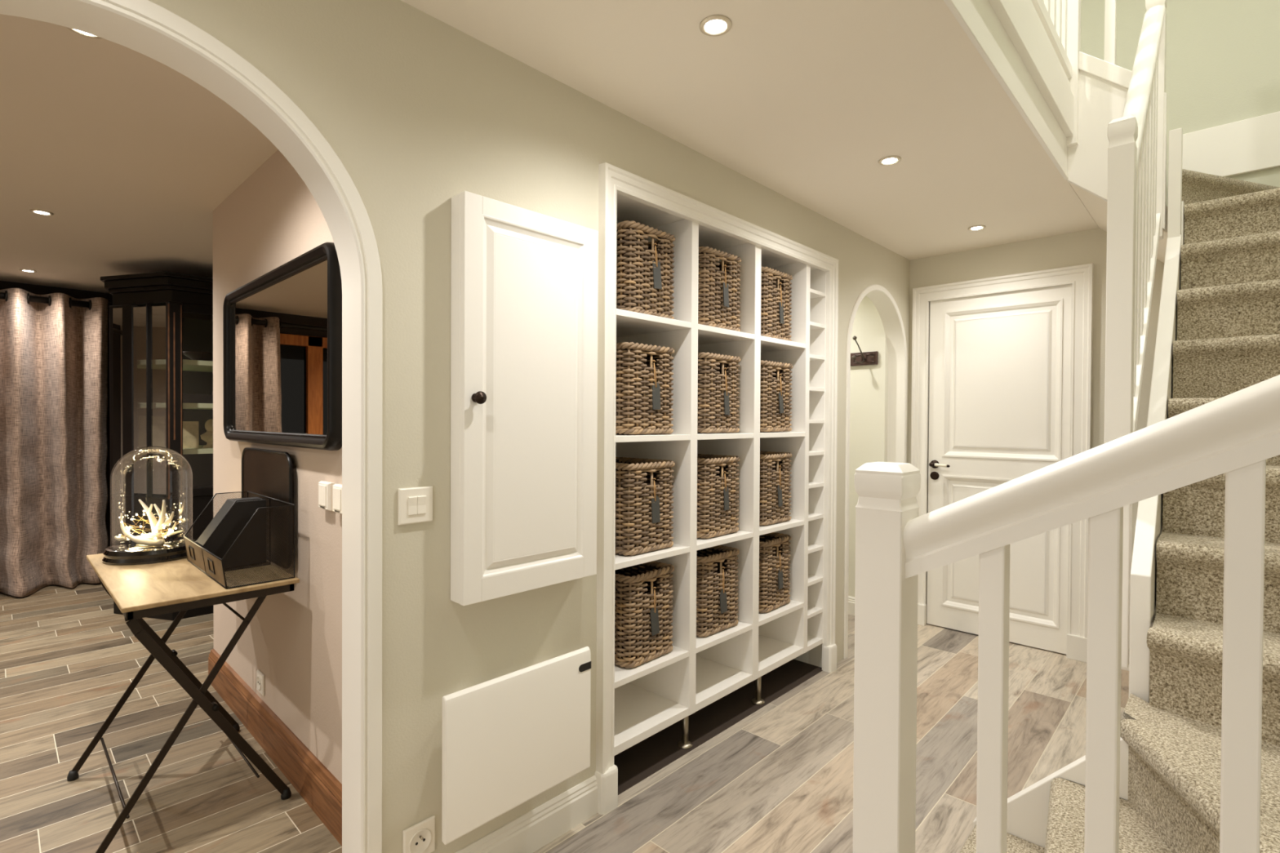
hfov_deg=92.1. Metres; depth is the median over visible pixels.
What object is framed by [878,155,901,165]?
recessed light
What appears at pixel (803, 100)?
ceiling
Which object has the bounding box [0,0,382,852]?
trim
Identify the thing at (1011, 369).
door
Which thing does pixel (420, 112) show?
wall
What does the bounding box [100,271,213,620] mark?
display cabinet
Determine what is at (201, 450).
shelf
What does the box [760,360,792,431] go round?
wicker basket
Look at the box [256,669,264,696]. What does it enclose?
wall socket
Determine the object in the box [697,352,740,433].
wicker basket
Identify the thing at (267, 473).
board
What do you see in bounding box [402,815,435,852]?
wall socket
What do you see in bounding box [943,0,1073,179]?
stair trim
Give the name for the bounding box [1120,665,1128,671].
baseboard
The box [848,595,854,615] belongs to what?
baseboard
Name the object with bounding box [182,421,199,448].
picture card
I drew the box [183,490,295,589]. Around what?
magazine file
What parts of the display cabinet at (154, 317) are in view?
corner post, glass pane, cornice, corner post, door frame, panel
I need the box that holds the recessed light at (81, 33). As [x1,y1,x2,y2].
[66,26,102,38]
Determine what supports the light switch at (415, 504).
attached to the wall at (420, 112)
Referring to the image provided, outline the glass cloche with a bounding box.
[102,445,195,565]
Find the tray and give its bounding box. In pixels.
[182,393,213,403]
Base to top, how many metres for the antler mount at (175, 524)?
0.076 m
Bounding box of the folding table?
[66,553,299,852]
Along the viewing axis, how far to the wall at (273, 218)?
2.25 m
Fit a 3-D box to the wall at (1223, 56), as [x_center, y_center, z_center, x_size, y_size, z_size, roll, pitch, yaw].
[2.165,-1.112,3.638,3.680,4.750,0.100,1,1,44]
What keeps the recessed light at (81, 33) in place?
in the ceiling
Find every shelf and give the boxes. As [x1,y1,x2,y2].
[182,359,213,372]
[182,403,213,409]
[182,444,213,454]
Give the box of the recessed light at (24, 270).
[19,269,36,272]
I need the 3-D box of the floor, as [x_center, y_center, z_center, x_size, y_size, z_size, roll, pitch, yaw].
[-1.657,1.279,2.572,7.480,0.051,7.020,1,1,44]
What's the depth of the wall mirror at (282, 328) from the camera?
2.17 m
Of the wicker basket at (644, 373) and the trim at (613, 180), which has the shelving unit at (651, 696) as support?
the wicker basket at (644, 373)
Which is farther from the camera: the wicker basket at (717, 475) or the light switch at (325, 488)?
the wicker basket at (717, 475)
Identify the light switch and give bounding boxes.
[318,480,334,511]
[332,484,342,514]
[397,485,432,525]
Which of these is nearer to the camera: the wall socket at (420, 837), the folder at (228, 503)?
the wall socket at (420, 837)
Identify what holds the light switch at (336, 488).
attached to the wall at (273, 218)
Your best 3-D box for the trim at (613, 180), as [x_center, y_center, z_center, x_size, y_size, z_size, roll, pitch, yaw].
[0.437,0.202,2.618,0.041,2.126,1.652,1,1,44]
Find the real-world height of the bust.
0.195 m
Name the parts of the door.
handle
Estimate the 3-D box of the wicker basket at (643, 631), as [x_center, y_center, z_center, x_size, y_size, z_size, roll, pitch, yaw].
[-0.072,0.702,2.404,0.349,0.333,0.281,1,1,42]
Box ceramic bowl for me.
[182,351,213,360]
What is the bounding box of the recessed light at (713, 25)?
[699,14,731,36]
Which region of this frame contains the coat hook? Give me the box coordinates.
[850,336,878,366]
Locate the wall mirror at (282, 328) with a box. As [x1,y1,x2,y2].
[222,242,342,450]
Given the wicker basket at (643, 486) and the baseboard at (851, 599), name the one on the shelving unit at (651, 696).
the wicker basket at (643, 486)
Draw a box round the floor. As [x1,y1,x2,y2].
[0,582,1128,852]
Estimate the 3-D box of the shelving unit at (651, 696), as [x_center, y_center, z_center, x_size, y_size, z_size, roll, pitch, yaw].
[0.271,0.215,2.775,0.427,2.095,1.565,1,1,44]
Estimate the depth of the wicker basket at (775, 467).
2.92 m
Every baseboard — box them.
[208,648,342,846]
[455,775,597,852]
[594,764,617,814]
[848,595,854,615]
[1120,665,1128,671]
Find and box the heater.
[441,646,591,844]
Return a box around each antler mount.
[114,512,164,546]
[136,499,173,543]
[136,522,183,537]
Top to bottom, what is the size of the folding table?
0.756 m
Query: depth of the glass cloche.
2.35 m
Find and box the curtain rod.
[0,292,112,311]
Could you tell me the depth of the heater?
1.68 m
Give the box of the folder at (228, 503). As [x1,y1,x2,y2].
[195,497,266,568]
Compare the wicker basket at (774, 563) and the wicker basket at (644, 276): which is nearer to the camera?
the wicker basket at (644, 276)
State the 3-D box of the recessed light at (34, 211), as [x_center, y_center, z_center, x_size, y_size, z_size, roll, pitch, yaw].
[-2.946,-1.054,3.037,0.084,0.006,0.084,1,1,44]
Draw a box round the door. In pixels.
[911,263,1093,662]
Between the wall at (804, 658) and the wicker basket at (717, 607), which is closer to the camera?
the wicker basket at (717, 607)
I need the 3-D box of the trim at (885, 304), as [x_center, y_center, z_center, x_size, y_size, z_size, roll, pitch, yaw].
[1.371,0.213,3.678,0.114,2.091,0.852,1,1,44]
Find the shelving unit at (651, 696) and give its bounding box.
[613,193,826,755]
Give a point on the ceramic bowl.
(193, 355)
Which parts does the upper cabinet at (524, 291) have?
knob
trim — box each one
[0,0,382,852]
[595,162,838,774]
[822,644,836,672]
[843,284,906,658]
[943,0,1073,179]
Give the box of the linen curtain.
[0,288,108,596]
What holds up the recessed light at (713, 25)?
in the ceiling
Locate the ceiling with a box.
[0,0,1098,293]
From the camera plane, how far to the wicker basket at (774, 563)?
2.92 m
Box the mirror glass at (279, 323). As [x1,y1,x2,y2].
[231,258,327,435]
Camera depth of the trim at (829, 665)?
3.17 m
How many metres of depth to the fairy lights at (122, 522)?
2.34 m
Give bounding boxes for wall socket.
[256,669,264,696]
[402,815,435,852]
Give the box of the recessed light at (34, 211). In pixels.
[30,208,53,215]
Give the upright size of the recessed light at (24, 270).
0.006 m
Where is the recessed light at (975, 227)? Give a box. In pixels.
[968,225,986,231]
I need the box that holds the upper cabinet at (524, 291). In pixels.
[450,190,598,605]
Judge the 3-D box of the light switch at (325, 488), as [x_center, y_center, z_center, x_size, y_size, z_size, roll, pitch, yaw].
[-0.999,0.220,1.962,0.086,0.088,0.024,1,1,44]
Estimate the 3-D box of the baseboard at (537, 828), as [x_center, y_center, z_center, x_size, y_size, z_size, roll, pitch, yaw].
[-0.388,1.210,1.773,0.016,0.118,0.711,1,1,44]
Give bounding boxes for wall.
[149,0,910,852]
[213,149,342,784]
[793,650,808,663]
[848,295,888,597]
[907,0,1279,609]
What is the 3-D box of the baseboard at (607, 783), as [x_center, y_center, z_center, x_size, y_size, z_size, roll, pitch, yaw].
[-0.108,1.203,2.047,0.042,0.130,0.078,1,1,44]
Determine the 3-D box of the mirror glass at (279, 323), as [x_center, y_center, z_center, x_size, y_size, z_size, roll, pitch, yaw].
[-1.359,-0.253,2.303,1.176,0.560,0.022,1,1,44]
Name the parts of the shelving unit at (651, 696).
shelf, shelf, shelf, shelf, shelf, leg, panel, shelf, shelf, shelf, shelf, shelf, leg, shelf, shelf, shelf, shelf, shelf, shelf, shelf, shelf, shelf, shelf, shelf, shelf, panel, shelf, shelf, shelf, shelf, shelf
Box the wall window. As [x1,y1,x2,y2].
[0,280,112,546]
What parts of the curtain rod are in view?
rod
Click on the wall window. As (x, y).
(35, 289)
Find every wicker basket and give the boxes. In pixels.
[614,560,674,668]
[615,342,674,434]
[615,457,675,555]
[616,220,675,319]
[696,545,739,637]
[697,246,741,331]
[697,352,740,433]
[697,453,739,538]
[758,532,791,613]
[759,451,791,525]
[760,266,792,341]
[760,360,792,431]
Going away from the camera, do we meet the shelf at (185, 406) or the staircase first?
the staircase
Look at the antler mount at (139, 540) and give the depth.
2.30 m
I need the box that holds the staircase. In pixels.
[853,0,1279,852]
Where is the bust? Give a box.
[200,419,213,448]
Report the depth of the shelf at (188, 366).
4.10 m
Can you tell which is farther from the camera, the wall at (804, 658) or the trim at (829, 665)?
the wall at (804, 658)
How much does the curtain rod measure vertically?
0.072 m
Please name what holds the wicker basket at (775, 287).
on the shelving unit at (651, 696)
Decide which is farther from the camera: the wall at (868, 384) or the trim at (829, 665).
the wall at (868, 384)
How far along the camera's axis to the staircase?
1.35 m
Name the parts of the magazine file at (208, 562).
wire frame, wire frame, wire frame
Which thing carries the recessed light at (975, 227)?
in the ceiling
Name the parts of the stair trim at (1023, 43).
rail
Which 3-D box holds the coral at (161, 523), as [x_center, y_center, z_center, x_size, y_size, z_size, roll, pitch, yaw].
[-1.858,0.362,2.359,0.143,0.165,0.044,0,1,-2]
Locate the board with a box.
[241,447,292,568]
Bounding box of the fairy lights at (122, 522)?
[117,510,181,539]
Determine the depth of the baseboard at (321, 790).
2.23 m
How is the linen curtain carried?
hanging from the curtain rod
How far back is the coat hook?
4.01 m
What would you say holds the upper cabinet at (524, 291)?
attached to the wall at (420, 112)
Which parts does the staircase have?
newel post, newel post, handrail, rail, newel post, handrail, rail, newel post, string post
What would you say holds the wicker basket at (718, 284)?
on the shelving unit at (651, 696)

